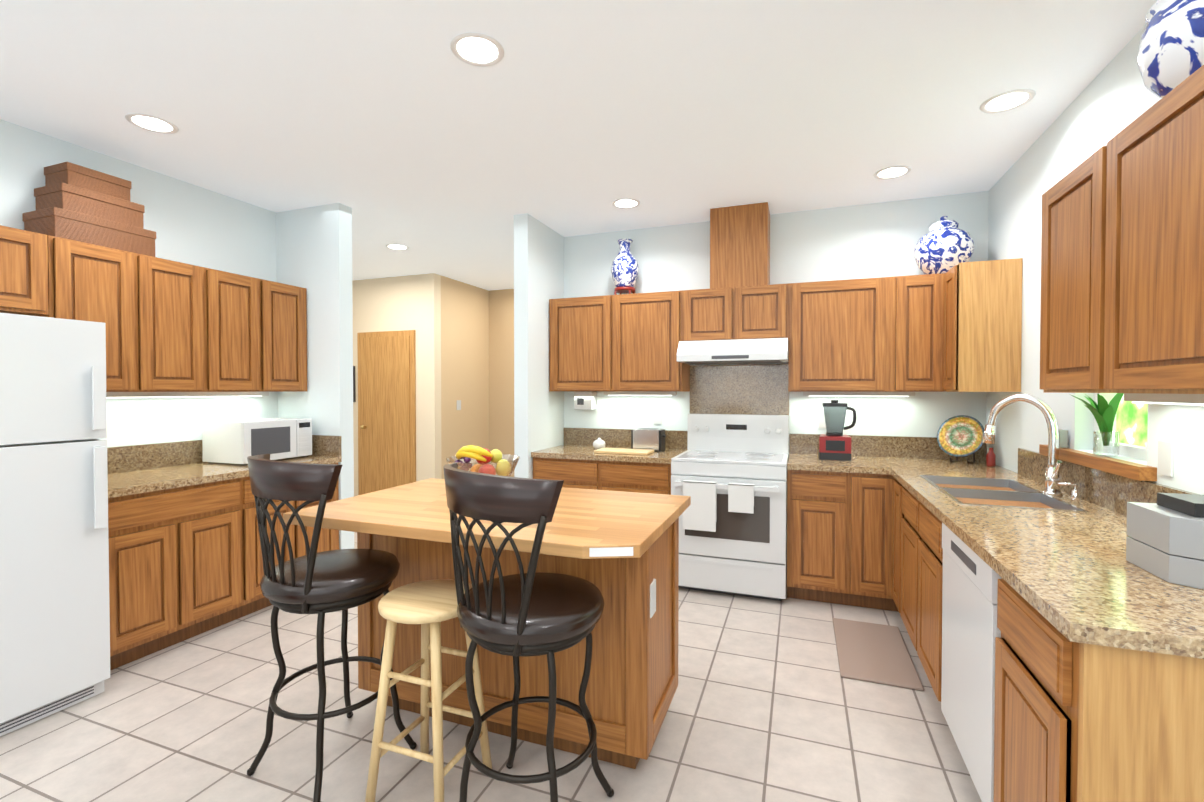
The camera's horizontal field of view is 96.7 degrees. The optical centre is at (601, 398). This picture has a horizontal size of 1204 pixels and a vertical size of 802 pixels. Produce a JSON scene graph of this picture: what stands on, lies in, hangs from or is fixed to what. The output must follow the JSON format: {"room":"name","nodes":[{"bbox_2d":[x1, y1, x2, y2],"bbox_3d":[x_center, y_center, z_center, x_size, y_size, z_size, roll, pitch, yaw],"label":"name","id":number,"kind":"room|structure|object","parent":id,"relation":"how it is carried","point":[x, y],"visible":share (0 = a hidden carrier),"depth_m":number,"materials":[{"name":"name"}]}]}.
{"room":"kitchen","nodes":[
{"label":"kitchen","id":0,"kind":"room"},
{"bbox_2d":[0,119,283,446],"bbox_3d":[-3.531,0.001,1.394,0.120,2.740,5.770,0,1,20],"label":"wall","id":1,"kind":"structure","parent":0,"point":[192,224],"depth_m":3.39,"materials":[{"name":"white paint"}]},
{"bbox_2d":[0,225,55,316],"bbox_3d":[-2.903,-0.598,2.431,0.326,0.386,0.460,0,1,20],"label":"upper cabinet","id":2,"kind":"object","parent":1,"relation":"attached to","point":[27,258],"depth_m":2.52,"materials":[{"name":"brown wood"}]},
{"bbox_2d":[51,237,159,392],"bbox_3d":[-2.747,-0.417,2.854,0.326,0.762,0.430,0,1,20],"label":"upper cabinet","id":3,"kind":"object","parent":1,"relation":"attached to","point":[116,288],"depth_m":2.85,"materials":[{"name":"brown wood"}]},
{"bbox_2d":[22,162,155,256],"bbox_3d":[-2.743,-1.006,2.884,0.278,0.413,0.448,0,1,20],"label":"boxes","id":4,"kind":"object","parent":3,"relation":"on","point":[76,202],"visible":0.92,"depth_m":2.79},
{"bbox_2d":[156,257,223,392],"bbox_3d":[-2.634,-0.421,3.158,0.326,0.762,0.511,0,1,20],"label":"upper cabinet","id":5,"kind":"object","parent":1,"relation":"attached to","point":[174,329],"depth_m":3.18,"materials":[{"name":"brown wood"}]},
{"bbox_2d":[224,271,275,392],"bbox_3d":[-2.510,-0.426,3.494,0.326,0.762,0.506,0,1,20],"label":"upper cabinet","id":6,"kind":"object","parent":1,"relation":"attached to","point":[249,302],"depth_m":3.54,"materials":[{"name":"brown wood"}]},
{"bbox_2d":[276,282,306,391],"bbox_3d":[-2.395,-0.431,3.803,0.326,0.762,0.446,0,1,20],"label":"upper cabinet","id":7,"kind":"object","parent":1,"relation":"attached to","point":[291,301],"depth_m":3.82,"materials":[{"name":"brown wood"}]},
{"bbox_2d":[280,275,311,418],"bbox_3d":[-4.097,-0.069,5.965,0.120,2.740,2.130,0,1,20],"label":"wall","id":8,"kind":"structure","parent":0,"point":[296,404],"depth_m":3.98,"materials":[{"name":"white paint"}]},
{"bbox_2d":[336,203,357,548],"bbox_3d":[-1.869,-0.038,3.919,0.002,2.740,0.120,0,1,20],"label":"wall","id":9,"kind":"structure","parent":0,"point":[345,287],"depth_m":3.91,"materials":[{"name":"white paint"}]},
{"bbox_2d":[312,273,443,481],"bbox_3d":[-2.786,-0.078,6.551,1.870,2.740,0.120,0,1,20],"label":"wall","id":10,"kind":"structure","parent":0,"point":[410,302],"depth_m":6.22,"materials":[{"name":"white paint"}]},
{"bbox_2d":[353,366,355,401],"bbox_3d":[-3.148,-0.179,6.608,0.250,0.440,0.017,0,1,20],"label":"picture frame","id":11,"kind":"object","parent":10,"relation":"attached to","point":[354,396],"visible":0.21,"depth_m":6.56,"materials":[{"name":"grey"}]},
{"bbox_2d":[357,330,415,494],"bbox_3d":[-2.598,0.247,6.359,0.850,2.095,0.116,0,1,20],"label":"hall door","id":12,"kind":"structure","parent":10,"relation":"in","point":[386,409],"depth_m":6.37,"materials":[{"name":"brown wood"}]},
{"bbox_2d":[444,276,487,469],"bbox_3d":[-1.768,-0.082,6.781,0.120,2.740,1.020,0,1,20],"label":"wall","id":13,"kind":"structure","parent":0,"point":[482,355],"depth_m":6.73,"materials":[{"name":"white paint"}]},
{"bbox_2d":[457,400,460,409],"bbox_3d":[-1.766,0.081,6.602,0.007,0.120,0.080,0,1,20],"label":"light switch","id":14,"kind":"object","parent":13,"relation":"attached to","point":[458,404],"visible":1,"depth_m":6.60,"materials":[{"name":"white plastic"}]},
{"bbox_2d":[0,532,981,801],"bbox_3d":[-1.091,1.383,3.854,7.600,0.100,12.000,0,1,20],"label":"floor","id":15,"kind":"structure","parent":0,"point":[768,702],"depth_m":2.17,"materials":[{"name":"tile"}]},
{"bbox_2d":[0,313,109,736],"bbox_3d":[-2.729,0.506,2.215,0.812,1.696,0.772,0,1,20],"label":"fridge","id":16,"kind":"object","parent":15,"relation":"on","point":[54,608],"visible":1,"depth_m":2.27,"materials":[{"name":"white metal"}]},
{"bbox_2d":[108,475,258,669],"bbox_3d":[-2.544,0.908,2.997,0.621,0.876,0.797,0,1,20],"label":"base cabinet","id":17,"kind":"object","parent":15,"relation":"on","point":[185,558],"depth_m":2.88,"materials":[{"name":"brown wood"}]},
{"bbox_2d":[108,455,341,494],"bbox_3d":[-2.427,0.447,3.294,0.630,0.038,1.448,0,1,20],"label":"countertop","id":18,"kind":"structure","parent":17,"relation":"on","point":[146,478],"depth_m":3.08,"materials":[{"name":"beige stone"}]},
{"bbox_2d":[202,418,311,464],"bbox_3d":[-2.352,0.283,3.681,0.384,0.275,0.510,0,1,20],"label":"microwave","id":19,"kind":"object","parent":18,"relation":"on","point":[238,441],"visible":0.98,"depth_m":3.49,"materials":[{"name":"white"}]},
{"bbox_2d":[259,459,341,609],"bbox_3d":[-2.318,0.899,3.608,0.621,0.876,0.797,0,1,20],"label":"base cabinet","id":20,"kind":"object","parent":15,"relation":"on","point":[328,538],"depth_m":3.54,"materials":[{"name":"brown wood"}]},
{"bbox_2d":[247,454,416,801],"bbox_3d":[-1.026,0.780,1.996,0.524,1.164,0.504,0,1,20],"label":"bar stool","id":21,"kind":"object","parent":15,"relation":"on","point":[313,581],"visible":0.96,"depth_m":1.81,"materials":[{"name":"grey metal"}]},
{"bbox_2d":[365,579,491,801],"bbox_3d":[-0.595,1.024,1.862,0.336,0.683,0.336,0,1,20],"label":"stool","id":22,"kind":"object","parent":15,"relation":"on","point":[429,606],"visible":0.83,"depth_m":1.79,"materials":[{"name":"brown wood"}]},
{"bbox_2d":[357,522,678,768],"bbox_3d":[-0.362,0.916,2.343,1.312,0.880,0.512,0,1,20],"label":"kitchen island","id":23,"kind":"object","parent":15,"relation":"on","point":[632,685],"depth_m":2.05,"materials":[{"name":"brown wood"}]},
{"bbox_2d":[283,478,690,565],"bbox_3d":[-0.413,0.456,2.215,1.400,0.040,0.876,0,1,20],"label":"island countertop","id":24,"kind":"structure","parent":23,"relation":"on","point":[617,528],"depth_m":1.96,"materials":[{"name":"beige wood"}]},
{"bbox_2d":[446,445,519,476],"bbox_3d":[-0.562,0.319,2.532,0.345,0.222,0.345,0,1,20],"label":"fruit bowl","id":25,"kind":"object","parent":24,"relation":"on","point":[483,457],"visible":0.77,"depth_m":2.47,"materials":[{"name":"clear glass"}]},
{"bbox_2d":[443,463,613,801],"bbox_3d":[-0.256,0.785,1.704,0.520,1.164,0.498,0,1,20],"label":"bar stool","id":26,"kind":"object","parent":15,"relation":"on","point":[531,612],"visible":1,"depth_m":1.54,"materials":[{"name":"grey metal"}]},
{"bbox_2d":[531,456,610,490],"bbox_3d":[-0.144,0.888,4.335,0.628,0.876,0.621,0,1,20],"label":"base cabinet","id":27,"kind":"object","parent":15,"relation":"on","point":[582,472],"depth_m":4.02,"materials":[{"name":"brown wood"}]},
{"bbox_2d":[531,444,686,459],"bbox_3d":[0.080,0.432,4.241,1.108,0.038,0.630,0,1,20],"label":"countertop","id":28,"kind":"structure","parent":27,"relation":"on","point":[566,449],"depth_m":4.07,"materials":[{"name":"beige stone"}]},
{"bbox_2d":[593,438,605,448],"bbox_3d":[-0.023,0.364,4.360,0.104,0.092,0.104,0,1,20],"label":"sugar bowl","id":29,"kind":"object","parent":28,"relation":"on","point":[598,443],"visible":0.9,"depth_m":4.32,"materials":[{"name":"white ceramic"}]},
{"bbox_2d":[594,448,653,454],"bbox_3d":[0.171,0.404,4.107,0.420,0.020,0.220,0,1,20],"label":"cutting board","id":30,"kind":"object","parent":28,"relation":"on","point":[626,451],"visible":0.96,"depth_m":4.05,"materials":[{"name":"brown wood"}]},
{"bbox_2d":[631,428,665,451],"bbox_3d":[0.379,0.326,4.264,0.260,0.172,0.160,0,1,20],"label":"toaster","id":31,"kind":"object","parent":28,"relation":"on","point":[649,438],"visible":0.9,"depth_m":4.20,"materials":[{"name":"silver metal"}]},
{"bbox_2d":[611,460,671,494],"bbox_3d":[0.307,0.890,4.168,0.626,0.876,0.621,0,1,20],"label":"base cabinet","id":32,"kind":"object","parent":15,"relation":"on","point":[640,476],"depth_m":3.85,"materials":[{"name":"brown wood"}]},
{"bbox_2d":[671,414,788,600],"bbox_3d":[0.933,0.731,3.851,0.758,1.205,0.745,0,1,20],"label":"stove","id":33,"kind":"object","parent":15,"relation":"on","point":[729,474],"visible":0.96,"depth_m":3.58,"materials":[{"name":"white metal"}]},
{"bbox_2d":[787,468,862,606],"bbox_3d":[1.525,0.897,3.717,0.440,0.876,0.621,0,1,20],"label":"base cabinet","id":34,"kind":"object","parent":15,"relation":"on","point":[839,531],"depth_m":3.43,"materials":[{"name":"brown wood"}]},
{"bbox_2d":[787,452,1017,473],"bbox_3d":[1.907,0.443,3.563,1.258,0.038,0.630,0,1,20],"label":"countertop","id":35,"kind":"structure","parent":34,"relation":"on","point":[796,459],"depth_m":3.46,"materials":[{"name":"beige stone"}]},
{"bbox_2d":[818,400,856,460],"bbox_3d":[1.647,0.215,3.742,0.240,0.410,0.213,0,1,20],"label":"blender","id":36,"kind":"object","parent":35,"relation":"on","point":[834,443],"visible":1,"depth_m":3.68,"materials":[{"name":"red plastic"}]},
{"bbox_2d":[937,415,983,463],"bbox_3d":[2.366,0.267,3.536,0.238,0.313,0.191,0,1,20],"label":"decorative plate","id":37,"kind":"object","parent":35,"relation":"on","point":[960,436],"visible":0.98,"depth_m":3.54,"materials":[{"name":"ceramic"}]},
{"bbox_2d":[986,448,995,465],"bbox_3d":[2.455,0.367,3.377,0.048,0.116,0.047,0,1,20],"label":"bottle","id":38,"kind":"object","parent":35,"relation":"on","point":[990,458],"visible":1,"depth_m":3.36,"materials":[{"name":"red paint"}]},
{"bbox_2d":[833,618,923,690],"bbox_3d":[1.444,1.341,2.860,0.355,0.014,0.700,0,1,20],"label":"floor mat","id":39,"kind":"object","parent":15,"relation":"on","point":[873,652],"visible":0.94,"depth_m":2.79,"materials":[{"name":"beige"}]},
{"bbox_2d":[863,472,898,611],"bbox_3d":[1.748,0.899,3.634,0.338,0.876,0.621,0,1,20],"label":"base cabinet","id":40,"kind":"object","parent":15,"relation":"on","point":[877,486],"depth_m":3.32,"materials":[{"name":"brown wood"}]},
{"bbox_2d":[891,469,1038,601],"bbox_3d":[2.033,0.887,3.030,0.651,0.918,0.282,0,1,20],"label":"base cabinet","id":41,"kind":"object","parent":15,"relation":"on","point":[894,472],"depth_m":3.12,"materials":[{"name":"brown wood"}]},
{"bbox_2d":[941,523,1000,801],"bbox_3d":[1.551,0.929,1.748,0.646,0.872,0.598,0,1,20],"label":"dishwasher","id":42,"kind":"object","parent":15,"relation":"on","point":[971,631],"visible":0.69,"depth_m":1.78,"materials":[{"name":"white plastic"}]},
{"bbox_2d":[895,470,1070,637],"bbox_3d":[1.890,0.893,2.646,0.651,0.918,0.537,0,1,20],"label":"base cabinet","id":43,"kind":"object","parent":15,"relation":"on","point":[903,543],"depth_m":2.90,"materials":[{"name":"brown wood"}]},
{"bbox_2d":[911,482,1126,701],"bbox_3d":[1.755,0.899,2.281,0.651,0.918,0.535,0,1,20],"label":"base cabinet","id":44,"kind":"object","parent":15,"relation":"on","point":[927,500],"depth_m":2.36,"materials":[{"name":"brown wood"}]},
{"bbox_2d":[987,562,1203,801],"bbox_3d":[1.366,0.936,1.233,0.651,0.876,0.488,0,1,20],"label":"base cabinet","id":45,"kind":"object","parent":15,"relation":"on","point":[1099,670],"depth_m":1.11,"materials":[{"name":"brown wood"}]},
{"bbox_2d":[939,510,1203,661],"bbox_3d":[1.675,0.464,2.072,0.660,0.042,2.316,0,1,20],"label":"countertop","id":46,"kind":"structure","parent":45,"relation":"on","point":[1077,571],"depth_m":1.33,"materials":[{"name":"beige stone"}]},
{"bbox_2d":[1126,493,1203,589],"bbox_3d":[1.571,0.357,1.347,0.293,0.200,0.222,0,1,20],"label":"radio","id":47,"kind":"object","parent":46,"relation":"on","point":[1165,539],"visible":1,"depth_m":1.35,"materials":[{"name":"grey plastic"}]},
{"bbox_2d":[488,283,547,478],"bbox_3d":[-0.685,-0.085,6.998,2.000,2.740,0.120,0,1,20],"label":"wall","id":48,"kind":"structure","parent":0,"point":[499,301],"depth_m":7.14,"materials":[{"name":"white paint"}]},
{"bbox_2d":[512,213,531,478],"bbox_3d":[-0.622,-0.041,4.117,0.120,2.740,0.002,0,1,20],"label":"wall","id":49,"kind":"structure","parent":0,"point":[522,291],"depth_m":4.11,"materials":[{"name":"white paint"}]},
{"bbox_2d":[0,0,1157,290],"bbox_3d":[-1.091,-1.466,3.811,7.600,0.120,12.000,0,1,20],"label":"ceiling","id":50,"kind":"structure","parent":0,"point":[392,122],"depth_m":2.49,"materials":[{"name":"white paint"}]},
{"bbox_2d":[125,113,178,133],"bbox_3d":[-2.270,-1.385,2.702,0.210,0.006,0.210,0,1,20],"label":"recessed light","id":51,"kind":"object","parent":50,"relation":"in","point":[151,123],"visible":1,"depth_m":2.70,"materials":[{"name":"white glass"}]},
{"bbox_2d":[386,244,408,249],"bbox_3d":[-1.920,-1.421,5.026,0.210,0.006,0.210,0,1,20],"label":"recessed light","id":52,"kind":"object","parent":50,"relation":"in","point":[396,246],"visible":1,"depth_m":5.02,"materials":[{"name":"white"}]},
{"bbox_2d":[450,32,503,66],"bbox_3d":[-0.492,-1.376,2.118,0.210,0.006,0.210,0,1,20],"label":"recessed light","id":53,"kind":"object","parent":50,"relation":"in","point":[473,49],"visible":1,"depth_m":2.11,"materials":[{"name":"white"}]},
{"bbox_2d":[612,198,639,208],"bbox_3d":[0.173,-1.403,3.855,0.210,0.006,0.210,0,1,20],"label":"recessed light","id":54,"kind":"object","parent":50,"relation":"in","point":[625,203],"visible":0.96,"depth_m":3.85,"materials":[{"name":"white"}]},
{"bbox_2d":[873,165,911,179],"bbox_3d":[1.794,-1.395,3.307,0.210,0.006,0.210,0,1,20],"label":"recessed light","id":55,"kind":"object","parent":50,"relation":"in","point":[892,172],"visible":0.98,"depth_m":3.30,"materials":[{"name":"white glass"}]},
{"bbox_2d":[979,89,1035,113],"bbox_3d":[1.887,-1.382,2.494,0.210,0.006,0.210,0,1,20],"label":"recessed light","id":56,"kind":"object","parent":50,"relation":"in","point":[1006,101],"visible":1,"depth_m":2.49,"materials":[{"name":"white glass"}]},
{"bbox_2d":[548,191,987,447],"bbox_3d":[1.099,-0.043,4.274,3.240,2.740,0.150,0,1,20],"label":"wall","id":57,"kind":"structure","parent":0,"point":[873,240],"depth_m":4.03,"materials":[{"name":"white paint"}]},
{"bbox_2d":[549,295,620,392],"bbox_3d":[-0.093,-0.441,4.454,0.626,0.762,0.326,0,1,20],"label":"upper cabinet","id":58,"kind":"object","parent":57,"relation":"attached to","point":[585,332],"depth_m":4.30,"materials":[{"name":"brown wood"}]},
{"bbox_2d":[574,392,596,409],"bbox_3d":[-0.142,0.016,4.581,0.160,0.151,0.130,0,1,20],"label":"wall-mounted dispenser","id":59,"kind":"object","parent":57,"relation":"attached to","point":[585,400],"visible":1,"depth_m":4.53,"materials":[{"name":"white plastic"}]},
{"bbox_2d":[621,290,689,392],"bbox_3d":[0.362,-0.439,4.285,0.625,0.762,0.326,0,1,20],"label":"upper cabinet","id":60,"kind":"object","parent":57,"relation":"attached to","point":[653,323],"depth_m":4.11,"materials":[{"name":"brown wood"}]},
{"bbox_2d":[611,239,638,294],"bbox_3d":[0.187,-1.055,4.356,0.230,0.460,0.229,0,1,20],"label":"vase","id":61,"kind":"object","parent":60,"relation":"on","point":[624,269],"visible":0.85,"depth_m":4.29,"materials":[{"name":"blue ceramic"}]},
{"bbox_2d":[685,286,744,340],"bbox_3d":[0.862,-0.621,4.097,0.442,0.392,0.326,0,1,20],"label":"upper cabinet","id":62,"kind":"object","parent":57,"relation":"attached to","point":[714,313],"depth_m":3.94,"materials":[{"name":"brown wood"}]},
{"bbox_2d":[677,338,788,364],"bbox_3d":[0.978,-0.343,3.957,0.754,0.156,0.514,0,1,20],"label":"range hood","id":63,"kind":"object","parent":62,"relation":"attached to","point":[752,351],"visible":1,"depth_m":3.75,"materials":[{"name":"white metal"}]},
{"bbox_2d":[745,283,792,340],"bbox_3d":[1.160,-0.619,3.986,0.442,0.392,0.326,0,1,20],"label":"upper cabinet","id":64,"kind":"object","parent":57,"relation":"attached to","point":[766,306],"depth_m":3.81,"materials":[{"name":"brown wood"}]},
{"bbox_2d":[710,202,769,288],"bbox_3d":[1.045,-1.112,4.038,0.410,0.591,0.295,0,1,20],"label":"hood chimney","id":65,"kind":"object","parent":64,"relation":"on","point":[739,245],"visible":0.79,"depth_m":3.90,"materials":[{"name":"brown wood"}]},
{"bbox_2d":[819,412,825,427],"bbox_3d":[1.653,0.161,3.986,0.070,0.116,0.007,0,1,20],"label":"electrical outlet","id":66,"kind":"object","parent":57,"relation":"attached to","point":[821,420],"visible":0.57,"depth_m":3.99,"materials":[{"name":"white plastic"}]},
{"bbox_2d":[788,277,892,392],"bbox_3d":[1.667,-0.431,3.801,0.638,0.762,0.326,0,1,20],"label":"upper cabinet","id":67,"kind":"object","parent":57,"relation":"attached to","point":[876,337],"depth_m":3.64,"materials":[{"name":"brown wood"}]},
{"bbox_2d":[893,273,944,392],"bbox_3d":[2.107,-0.429,3.638,0.302,0.762,0.326,0,1,20],"label":"upper cabinet","id":68,"kind":"object","parent":57,"relation":"attached to","point":[918,300],"depth_m":3.48,"materials":[{"name":"brown wood"}]},
{"bbox_2d":[914,216,973,274],"bbox_3d":[2.267,-1.010,3.554,0.335,0.402,0.335,0,1,20],"label":"ginger jar","id":69,"kind":"object","parent":68,"relation":"on","point":[944,245],"visible":0.85,"depth_m":3.45,"materials":[{"name":"ceramic"}]},
{"bbox_2d":[984,23,1203,494],"bbox_3d":[1.469,0.017,0.340,0.150,2.740,7.270,0,1,20],"label":"wall","id":70,"kind":"structure","parent":0,"point":[1118,95],"depth_m":2.62,"materials":[{"name":"white paint"}]},
{"bbox_2d":[943,258,1022,391],"bbox_3d":[2.296,-0.423,3.253,0.326,0.762,0.300,0,1,20],"label":"upper cabinet","id":71,"kind":"object","parent":70,"relation":"attached to","point":[983,299],"depth_m":3.12,"materials":[{"name":"brown wood"}]},
{"bbox_2d":[1040,162,1082,392],"bbox_3d":[1.739,-0.400,1.752,0.326,0.762,0.543,0,1,20],"label":"upper cabinet","id":72,"kind":"object","parent":70,"relation":"attached to","point":[1061,316],"depth_m":1.88,"materials":[{"name":"brown wood"}]},
{"bbox_2d":[1039,393,1156,480],"bbox_3d":[2.145,-0.198,2.273,0.170,0.970,0.850,0,1,20],"label":"window","id":73,"kind":"structure","parent":70,"relation":"in","point":[1135,471],"depth_m":2.17,"materials":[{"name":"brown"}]},
{"bbox_2d":[1059,429,1067,447],"bbox_3d":[2.180,0.189,2.548,0.032,0.082,0.080,0,1,20],"label":"gadget","id":74,"kind":"object","parent":73,"relation":"on","point":[1063,438],"visible":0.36,"depth_m":2.51,"materials":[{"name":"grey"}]},
{"bbox_2d":[1071,393,1123,456],"bbox_3d":[2.033,0.091,2.209,0.172,0.289,0.235,0,1,20],"label":"potted plant","id":75,"kind":"object","parent":73,"relation":"on","point":[1103,412],"visible":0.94,"depth_m":2.19,"materials":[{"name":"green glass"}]},
{"bbox_2d":[1083,65,1203,400],"bbox_3d":[1.583,-0.393,1.330,0.326,0.762,0.638,0,1,20],"label":"upper cabinet","id":76,"kind":"object","parent":70,"relation":"attached to","point":[1122,273],"depth_m":1.42,"materials":[{"name":"brown wood"}]},
{"bbox_2d":[1137,0,1203,98],"bbox_3d":[1.573,-0.900,1.338,0.333,0.250,0.333,0,1,20],"label":"vase","id":77,"kind":"object","parent":76,"relation":"on","point":[1170,54],"visible":0.73,"depth_m":1.34,"materials":[{"name":"ceramic"}]},
{"bbox_2d":[1158,441,1173,476],"bbox_3d":[1.941,0.206,1.843,0.007,0.115,0.070,0,1,20],"label":"electrical outlet","id":78,"kind":"object","parent":70,"relation":"attached to","point":[1165,458],"visible":1,"depth_m":1.84,"materials":[{"name":"white plastic"}]},
{"label":"outside","id":79,"kind":"structure","parent":0,"visible":0},
{"bbox_2d":[1116,395,1147,446],"bbox_3d":[2.362,-0.220,2.096,0.001,2.120,1.750,0,1,20],"label":"window","id":80,"kind":"structure","parent":79,"point":[1131,422],"depth_m":2.55,"materials":[{"name":"green glass"}]}
]}

